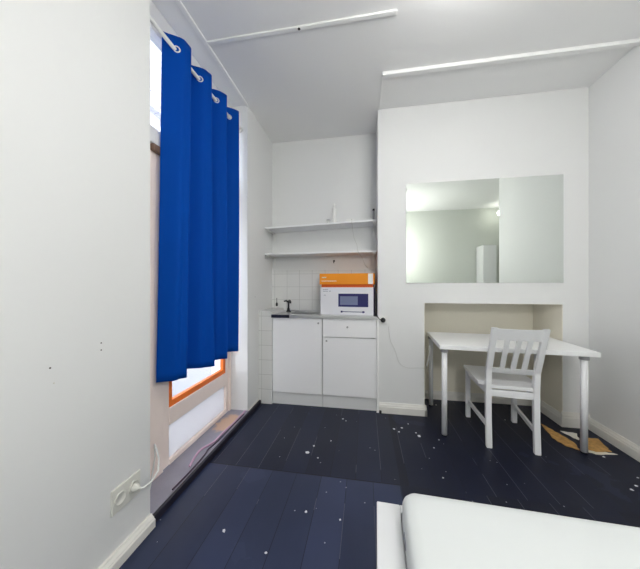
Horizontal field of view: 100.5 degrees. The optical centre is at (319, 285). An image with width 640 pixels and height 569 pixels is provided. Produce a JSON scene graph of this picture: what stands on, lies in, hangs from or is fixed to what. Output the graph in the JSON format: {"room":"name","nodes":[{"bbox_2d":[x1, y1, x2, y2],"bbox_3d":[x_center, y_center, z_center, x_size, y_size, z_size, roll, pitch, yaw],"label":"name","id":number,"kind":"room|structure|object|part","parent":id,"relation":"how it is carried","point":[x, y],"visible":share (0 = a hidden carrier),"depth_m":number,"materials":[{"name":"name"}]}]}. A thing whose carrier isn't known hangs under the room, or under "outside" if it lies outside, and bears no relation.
{"room":"studio apartment","nodes":[
{"label":"studio apartment","id":0,"kind":"room"},
{"bbox_2d":[0,0,271,568],"bbox_3d":[-1.117,-0.250,1.203,0.396,3.000,4.500,0,0,10],"label":"wall","id":1,"kind":"structure","parent":0,"point":[75,74],"depth_m":1.05,"materials":[{"name":"paint"}]},
{"bbox_2d":[111,469,139,516],"bbox_3d":[-0.903,0.962,1.243,0.015,0.112,0.150,0,0,10],"label":"wall socket","id":2,"kind":"object","parent":1,"relation":"attached to","point":[121,495],"visible":0.94,"depth_m":1.22,"materials":[{"name":"white plastic"}]},
{"bbox_2d":[115,490,126,505],"bbox_3d":[-0.904,0.962,1.207,0.006,0.056,0.056,0,0,10],"label":"outlet","id":3,"kind":"object","parent":2,"relation":"attached to","point":[120,495],"depth_m":1.21,"materials":[{"name":"white plastic"}]},
{"bbox_2d":[129,479,139,493],"bbox_3d":[-0.892,0.962,1.278,0.006,0.056,0.056,0,0,10],"label":"outlet","id":4,"kind":"object","parent":2,"relation":"attached to","point":[131,481],"depth_m":1.27,"materials":[{"name":"white plastic"}]},
{"bbox_2d":[130,444,159,491],"bbox_3d":[-0.896,1.044,1.415,0.094,0.303,0.322,0,0,-17],"label":"plug","id":5,"kind":"object","parent":2,"relation":"in","point":[135,486],"visible":0.91,"depth_m":1.37,"materials":[{"name":"white plastic"}]},
{"bbox_3d":[-0.894,1.044,1.421,0.073,0.303,0.317,0,0,-24],"label":"cord","id":6,"kind":"part","parent":5,"relation":"part of","materials":[{"name":"white plastic"}]},
{"bbox_2d":[98,513,155,568],"bbox_3d":[-1.068,1.218,0.216,0.032,0.065,2.370,0,0,10],"label":"baseboard","id":7,"kind":"structure","parent":1,"relation":"attached to","point":[129,545],"depth_m":1.24,"materials":[{"name":"paint"}]},
{"bbox_2d":[150,0,230,480],"bbox_3d":[-0.988,-0.273,2.013,0.100,2.955,1.200,0,0,10],"label":"window","id":8,"kind":"structure","parent":1,"relation":"in","point":[176,422],"depth_m":1.75,"materials":[{"name":"paint"}]},
{"bbox_3d":[-0.993,-1.310,2.014,0.090,0.880,1.200,0,0,10],"label":"transom frame","id":9,"kind":"part","parent":8,"relation":"part of","materials":[{"name":"white paint"}]},
{"bbox_3d":[-0.978,0.168,2.151,0.054,2.075,0.855,0,0,10],"label":"casement frame","id":10,"kind":"part","parent":8,"relation":"part of","materials":[{"name":"paint"}]},
{"bbox_3d":[-0.984,1.055,2.160,0.020,0.234,0.738,0,0,10],"label":"panel","id":11,"kind":"part","parent":8,"relation":"part of","materials":[{"name":"white glass"}]},
{"bbox_2d":[150,16,241,132],"bbox_3d":[-0.880,-1.515,1.995,0.052,0.052,1.196,0,0,10],"label":"curtain rod","id":12,"kind":"object","parent":1,"relation":"attached to","point":[152,21],"visible":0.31,"depth_m":1.65,"materials":[{"name":"white plastic"}]},
{"bbox_2d":[156,31,238,382],"bbox_3d":[-0.868,-0.499,2.061,0.167,2.201,0.882,0,0,10],"label":"curtain","id":13,"kind":"object","parent":12,"relation":"hanging from","point":[198,314],"visible":1,"depth_m":1.93,"materials":[{"name":"blue fabric"}]},
{"bbox_2d":[174,0,247,106],"bbox_3d":[-0.810,-1.743,1.983,0.035,0.014,1.200,0,0,10],"label":"trim","id":14,"kind":"structure","parent":1,"relation":"attached to","point":[179,3],"depth_m":1.94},
{"bbox_2d":[259,308,283,403],"bbox_3d":[-0.548,0.757,3.033,0.148,0.985,0.418,0,0,10],"label":"wall","id":15,"kind":"structure","parent":1,"relation":"attached to","point":[265,320],"depth_m":2.83,"materials":[{"name":"white tile"}]},
{"bbox_2d":[272,134,375,310],"bbox_3d":[0.040,-0.250,3.217,1.245,3.000,0.142,0,0,10],"label":"wall","id":16,"kind":"structure","parent":0,"point":[309,177],"depth_m":3.17,"materials":[{"name":"paint"}]},
{"bbox_2d":[265,219,376,240],"bbox_3d":[0.008,-0.624,3.030,1.237,0.158,0.260,0,0,10],"label":"wall shelf","id":17,"kind":"object","parent":16,"relation":"attached to","point":[361,223],"visible":1,"depth_m":2.99,"materials":[{"name":"white paint"}]},
{"bbox_2d":[332,204,336,221],"bbox_3d":[0.158,-0.799,2.945,0.052,0.219,0.052,0,0,10],"label":"bottle","id":18,"kind":"object","parent":17,"relation":"on","point":[334,211],"visible":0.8,"depth_m":2.92,"materials":[{"name":"white plastic"}]},
{"bbox_2d":[346,219,367,267],"bbox_3d":[0.397,-0.463,2.866,0.237,0.536,0.139,0,0,10],"label":"charger","id":19,"kind":"object","parent":17,"relation":"on","point":[346,219],"visible":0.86,"depth_m":2.85,"materials":[{"name":"white plastic"}]},
{"bbox_2d":[372,209,374,218],"bbox_3d":[0.602,-0.787,2.991,0.026,0.163,0.025,0,0,10],"label":"tube","id":20,"kind":"object","parent":17,"relation":"on","point":[373,210],"visible":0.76,"depth_m":2.98,"materials":[{"name":"grey plastic"}]},
{"bbox_2d":[265,250,376,264],"bbox_3d":[0.008,-0.314,3.029,1.237,0.118,0.262,0,0,10],"label":"wall shelf","id":21,"kind":"object","parent":16,"relation":"attached to","point":[369,252],"visible":1,"depth_m":2.98,"materials":[{"name":"white paint"}]},
{"bbox_2d":[322,284,373,286],"bbox_3d":[0.308,-0.003,2.910,0.538,0.032,0.268,0,0,14],"label":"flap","id":22,"kind":"object","parent":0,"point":[323,285],"depth_m":2.78,"materials":[{"name":"orange cardboard"}]},
{"bbox_2d":[119,399,639,568],"bbox_3d":[1.177,1.280,0.815,4.750,0.060,4.500,0,0,10],"label":"floor","id":23,"kind":"structure","parent":0,"point":[259,487],"depth_m":1.68,"materials":[{"name":"wood"}]},
{"bbox_2d":[150,409,247,514],"bbox_3d":[-0.884,1.228,1.995,0.192,0.045,1.200,0,0,10],"label":"step","id":24,"kind":"structure","parent":23,"relation":"on","point":[161,487],"depth_m":1.82,"materials":[{"name":"grey paint"}]},
{"bbox_2d":[172,414,243,489],"bbox_3d":[-0.797,1.199,2.031,0.030,0.010,0.940,0,0,10],"label":"cable","id":25,"kind":"object","parent":24,"relation":"on","point":[182,479],"visible":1,"depth_m":1.85,"materials":[{"name":"grey plastic"}]},
{"bbox_2d":[189,410,245,466],"bbox_3d":[-0.809,1.198,2.165,0.056,0.015,0.803,0,0,11],"label":"cable","id":26,"kind":"object","parent":24,"relation":"on","point":[242,413],"visible":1,"depth_m":2.04,"materials":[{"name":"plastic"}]},
{"bbox_2d":[153,400,260,521],"bbox_3d":[-0.757,1.229,2.106,0.020,0.042,1.460,0,0,10],"label":"baseboard","id":27,"kind":"structure","parent":23,"relation":"on","point":[162,509],"depth_m":1.77,"materials":[{"name":"black paint"}]},
{"bbox_2d":[273,318,322,406],"bbox_3d":[-0.210,0.791,2.969,0.536,0.918,0.426,0,0,10],"label":"base cabinet","id":28,"kind":"object","parent":23,"relation":"on","point":[297,342],"visible":0.84,"depth_m":2.78,"materials":[{"name":"white"}]},
{"bbox_2d":[271,310,377,319],"bbox_3d":[0.062,0.377,2.925,1.103,0.179,0.421,0,0,10],"label":"countertop","id":29,"kind":"structure","parent":28,"relation":"on","point":[316,314],"depth_m":2.76,"materials":[{"name":"metal"}]},
{"bbox_2d":[284,300,290,311],"bbox_3d":[-0.357,0.230,3.096,0.075,0.144,0.146,0,0,-40],"label":"faucet","id":30,"kind":"object","parent":29,"relation":"on","point":[287,301],"visible":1,"depth_m":3.11,"materials":[{"name":"grey metal"}]},
{"bbox_2d":[290,312,318,313],"bbox_3d":[-0.166,0.386,2.974,0.320,0.160,0.230,0,0,10],"label":"sink basin","id":31,"kind":"object","parent":29,"relation":"in","point":[290,312],"depth_m":3.08,"materials":[{"name":"metal"}]},
{"bbox_2d":[321,287,374,315],"bbox_3d":[0.311,0.158,2.913,0.557,0.288,0.292,0,0,14],"label":"cardboard box","id":32,"kind":"object","parent":29,"relation":"on","point":[334,300],"visible":1,"depth_m":2.77,"materials":[{"name":"white cardboard"}]},
{"bbox_2d":[320,273,374,286],"bbox_3d":[0.307,-0.059,2.909,0.573,0.145,0.292,0,0,14],"label":"box","id":33,"kind":"object","parent":32,"relation":"on","point":[338,279],"visible":0.94,"depth_m":2.77,"materials":[{"name":"cardboard"}]},
{"bbox_2d":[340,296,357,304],"bbox_3d":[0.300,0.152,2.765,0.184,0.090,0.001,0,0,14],"label":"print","id":34,"kind":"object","parent":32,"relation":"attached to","point":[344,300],"depth_m":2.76},
{"bbox_2d":[338,294,367,306],"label":"print","id":35,"kind":"object","parent":32,"relation":"attached to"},
{"bbox_2d":[373,287,374,314],"bbox_3d":[0.580,0.158,2.845,0.002,0.284,0.285,0,0,14],"label":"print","id":36,"kind":"object","parent":32,"relation":"attached to","point":[374,287],"depth_m":2.80},
{"bbox_2d":[323,319,376,410],"bbox_3d":[0.326,0.791,2.878,0.543,0.918,0.426,0,0,10],"label":"base cabinet","id":37,"kind":"object","parent":23,"relation":"on","point":[349,345],"visible":0.92,"depth_m":2.69,"materials":[{"name":"white"}]},
{"bbox_3d":[0.297,0.428,2.697,0.540,0.184,0.018,0,0,10],"label":"drawer","id":38,"kind":"part","parent":37,"relation":"part of","materials":[{"name":"white laminate"}]},
{"bbox_3d":[0.297,0.823,2.697,0.540,0.590,0.018,0,0,10],"label":"door","id":39,"kind":"part","parent":37,"relation":"part of","materials":[{"name":"white laminate"}]},
{"bbox_2d":[377,501,405,568],"bbox_3d":[1.068,0.850,0.083,2.050,0.800,1.500,0,0,12],"label":"bed","id":40,"kind":"object","parent":23,"relation":"on","point":[390,543],"visible":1,"depth_m":0.88,"materials":[{"name":"white paint"}]},
{"bbox_2d":[402,493,639,568],"bbox_3d":[1.093,0.829,0.082,1.930,0.200,1.410,0,0,12],"label":"mattress","id":41,"kind":"object","parent":40,"relation":"on","point":[439,532],"visible":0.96,"depth_m":0.77,"materials":[{"name":"grey fabric"}]},
{"bbox_2d":[464,327,550,455],"bbox_3d":[1.513,0.776,2.197,0.440,0.948,0.687,0,0,16],"label":"dining chair","id":42,"kind":"object","parent":23,"relation":"on","point":[487,377],"visible":1,"depth_m":2.01,"materials":[{"name":"white paint"}]},
{"bbox_3d":[1.417,1.022,2.548,0.038,0.457,0.038,0,0,16],"label":"leg","id":43,"kind":"part","parent":42,"relation":"part of","materials":[{"name":"white paint"}]},
{"bbox_3d":[1.296,0.776,2.014,0.039,0.948,0.185,0,0,16],"label":"leg","id":44,"kind":"part","parent":42,"relation":"part of","materials":[{"name":"white paint"}]},
{"bbox_3d":[1.536,0.779,2.277,0.440,0.026,0.520,0,0,16],"label":"seat","id":45,"kind":"part","parent":42,"relation":"part of","materials":[{"name":"white paint"}]},
{"bbox_3d":[1.464,0.649,2.026,0.292,0.042,0.047,0,0,16],"label":"rail","id":46,"kind":"part","parent":42,"relation":"part of","materials":[{"name":"white paint"}]},
{"bbox_3d":[1.782,1.022,2.442,0.038,0.457,0.038,0,0,16],"label":"leg","id":47,"kind":"part","parent":42,"relation":"part of","materials":[{"name":"white paint"}]},
{"bbox_3d":[1.428,0.352,1.903,0.292,0.086,0.076,0,0,16],"label":"rail","id":48,"kind":"part","parent":42,"relation":"part of","materials":[{"name":"white paint"}]},
{"bbox_3d":[1.599,0.776,1.926,0.039,0.948,0.185,0,0,16],"label":"leg","id":49,"kind":"part","parent":42,"relation":"part of","materials":[{"name":"white paint"}]},
{"bbox_2d":[427,332,600,453],"bbox_3d":[1.589,0.868,2.378,1.085,0.765,0.660,0,0,14],"label":"table","id":50,"kind":"object","parent":23,"relation":"on","point":[445,341],"visible":0.76,"depth_m":2.17,"materials":[{"name":"white wood"}]},
{"bbox_3d":[1.159,0.881,2.780,0.043,0.713,0.043,0,0,14],"label":"leg","id":51,"kind":"part","parent":50,"relation":"part of","materials":[{"name":"white paint"}]},
{"bbox_3d":[1.040,0.881,2.223,0.043,0.713,0.043,0,0,14],"label":"leg","id":52,"kind":"part","parent":50,"relation":"part of","materials":[{"name":"white paint"}]},
{"bbox_3d":[1.976,0.881,1.991,0.043,0.713,0.043,0,0,14],"label":"leg","id":53,"kind":"part","parent":50,"relation":"part of","materials":[{"name":"white paint"}]},
{"bbox_2d":[541,424,579,449],"bbox_3d":[1.974,1.246,2.214,0.121,0.007,0.394,0,0,10],"label":"scrap","id":54,"kind":"object","parent":23,"relation":"on","point":[558,437],"visible":1,"depth_m":2.17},
{"bbox_2d":[561,431,579,439],"bbox_3d":[2.100,1.242,2.207,0.113,0.004,0.125,0,0,10],"label":"paper scrap","id":55,"kind":"object","parent":23,"relation":"on","point":[573,435],"visible":1,"depth_m":2.22,"materials":[{"name":"white paper"}]},
{"bbox_2d":[588,438,611,451],"bbox_3d":[2.158,1.242,2.076,0.157,0.008,0.256,0,0,43],"label":"scrap","id":56,"kind":"object","parent":23,"relation":"on","point":[594,444],"visible":0.76,"depth_m":2.06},
{"bbox_2d":[588,450,617,454],"bbox_3d":[2.097,1.248,1.989,0.214,0.004,0.067,0,0,22],"label":"paper scrap","id":57,"kind":"object","parent":23,"relation":"on","point":[589,451],"visible":0.7,"depth_m":1.98,"materials":[{"name":"white paper"}]},
{"bbox_2d":[152,0,639,142],"bbox_3d":[1.103,-1.790,0.828,4.900,0.080,4.500,0,0,10],"label":"ceiling","id":58,"kind":"structure","parent":0,"point":[321,82],"depth_m":1.96,"materials":[{"name":"paint"}]},
{"bbox_2d":[207,9,396,45],"bbox_3d":[-0.159,-1.742,1.802,1.315,0.015,0.030,0,0,10],"label":"trim","id":59,"kind":"structure","parent":58,"relation":"attached to","point":[394,11],"depth_m":1.79,"materials":[{"name":"grey"}]},
{"bbox_2d":[382,38,639,77],"bbox_3d":[1.400,-1.736,2.040,1.800,0.028,0.040,0,0,10],"label":"trim","id":60,"kind":"structure","parent":58,"relation":"attached to","point":[631,42],"depth_m":2.01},
{"bbox_2d":[376,87,588,412],"bbox_3d":[1.514,-0.250,2.761,1.815,3.000,0.550,0,0,10],"label":"wall","id":61,"kind":"structure","parent":0,"point":[539,133],"depth_m":2.53,"materials":[{"name":"paint"}]},
{"bbox_2d":[377,320,378,412],"bbox_3d":[0.571,0.792,2.631,0.022,0.915,0.022,0,0,10],"label":"trim","id":62,"kind":"structure","parent":61,"relation":"attached to","point":[377,320],"depth_m":2.62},
{"bbox_2d":[379,76,382,109],"bbox_3d":[0.554,-1.747,2.424,0.015,0.006,0.435,0,0,10],"label":"trim","id":63,"kind":"structure","parent":61,"relation":"attached to","point":[381,76],"depth_m":2.40,"materials":[{"name":"paint"}]},
{"bbox_2d":[379,316,387,323],"bbox_3d":[0.627,0.335,2.626,0.080,0.080,0.013,0,0,10],"label":"wall socket","id":64,"kind":"object","parent":61,"relation":"attached to","point":[380,317],"visible":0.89,"depth_m":2.62,"materials":[{"name":"white plastic"}]},
{"bbox_2d":[379,402,426,416],"bbox_3d":[0.803,1.200,2.591,0.445,0.100,0.022,0,0,10],"label":"baseboard","id":65,"kind":"structure","parent":61,"relation":"attached to","point":[387,408],"depth_m":2.58,"materials":[{"name":"paint"}]},
{"bbox_2d":[426,345,430,366],"bbox_3d":[1.042,0.669,2.544,0.031,0.226,0.090,0,0,4],"label":"cable","id":66,"kind":"object","parent":61,"relation":"attached to","point":[429,345],"visible":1,"depth_m":2.55,"materials":[{"name":"white plastic"}]},
{"bbox_2d":[425,390,531,405],"bbox_3d":[1.655,1.205,2.875,1.176,0.090,0.018,0,0,10],"label":"baseboard","id":67,"kind":"structure","parent":61,"relation":"attached to","point":[453,396],"depth_m":2.87,"materials":[{"name":"paint"}]},
{"bbox_2d":[406,174,563,282],"bbox_3d":[1.501,-0.511,2.478,1.349,0.965,0.012,0,0,10],"label":"mirror","id":68,"kind":"object","parent":61,"relation":"attached to","point":[496,230],"visible":1,"depth_m":2.47,"materials":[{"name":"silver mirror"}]},
{"bbox_2d":[540,400,563,426],"bbox_3d":[2.187,1.195,2.563,0.015,0.110,0.420,0,0,10],"label":"baseboard","id":69,"kind":"structure","parent":61,"relation":"attached to","point":[553,414],"depth_m":2.49,"materials":[{"name":"paint"}]},
{"bbox_2d":[561,412,589,427],"bbox_3d":[2.256,1.185,2.348,0.215,0.130,0.018,0,0,10],"label":"baseboard","id":70,"kind":"structure","parent":61,"relation":"attached to","point":[571,419],"depth_m":2.35,"materials":[{"name":"paint"}]},
{"bbox_2d":[589,45,639,445],"bbox_3d":[2.995,-0.250,1.699,1.460,3.000,2.150,0,0,10],"label":"wall","id":71,"kind":"structure","parent":0,"point":[614,97],"depth_m":2.11,"materials":[{"name":"paint"}]},
{"bbox_2d":[588,418,639,461],"bbox_3d":[2.218,1.200,1.542,0.020,0.100,1.580,0,0,10],"label":"baseboard","id":72,"kind":"structure","parent":71,"relation":"attached to","point":[628,447],"depth_m":2.07,"materials":[{"name":"paint"}]},
{"label":"outside","id":73,"kind":"structure","parent":0,"visible":0},
{"bbox_2d":[172,367,210,396],"bbox_3d":[-4.760,1.500,3.341,7.500,0.200,13.000,0,0,10],"label":"pavement","id":74,"kind":"structure","parent":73,"point":[195,375],"depth_m":3.98,"materials":[{"name":"white"}]},
{"bbox_2d":[150,40,161,131],"bbox_3d":[-7.536,-4.675,4.317,1.700,12.150,22.000,0,0,10],"label":"facade","id":75,"kind":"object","parent":74,"relation":"on","point":[155,53],"visible":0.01,"depth_m":9.61,"materials":[{"name":"white"}]}
]}

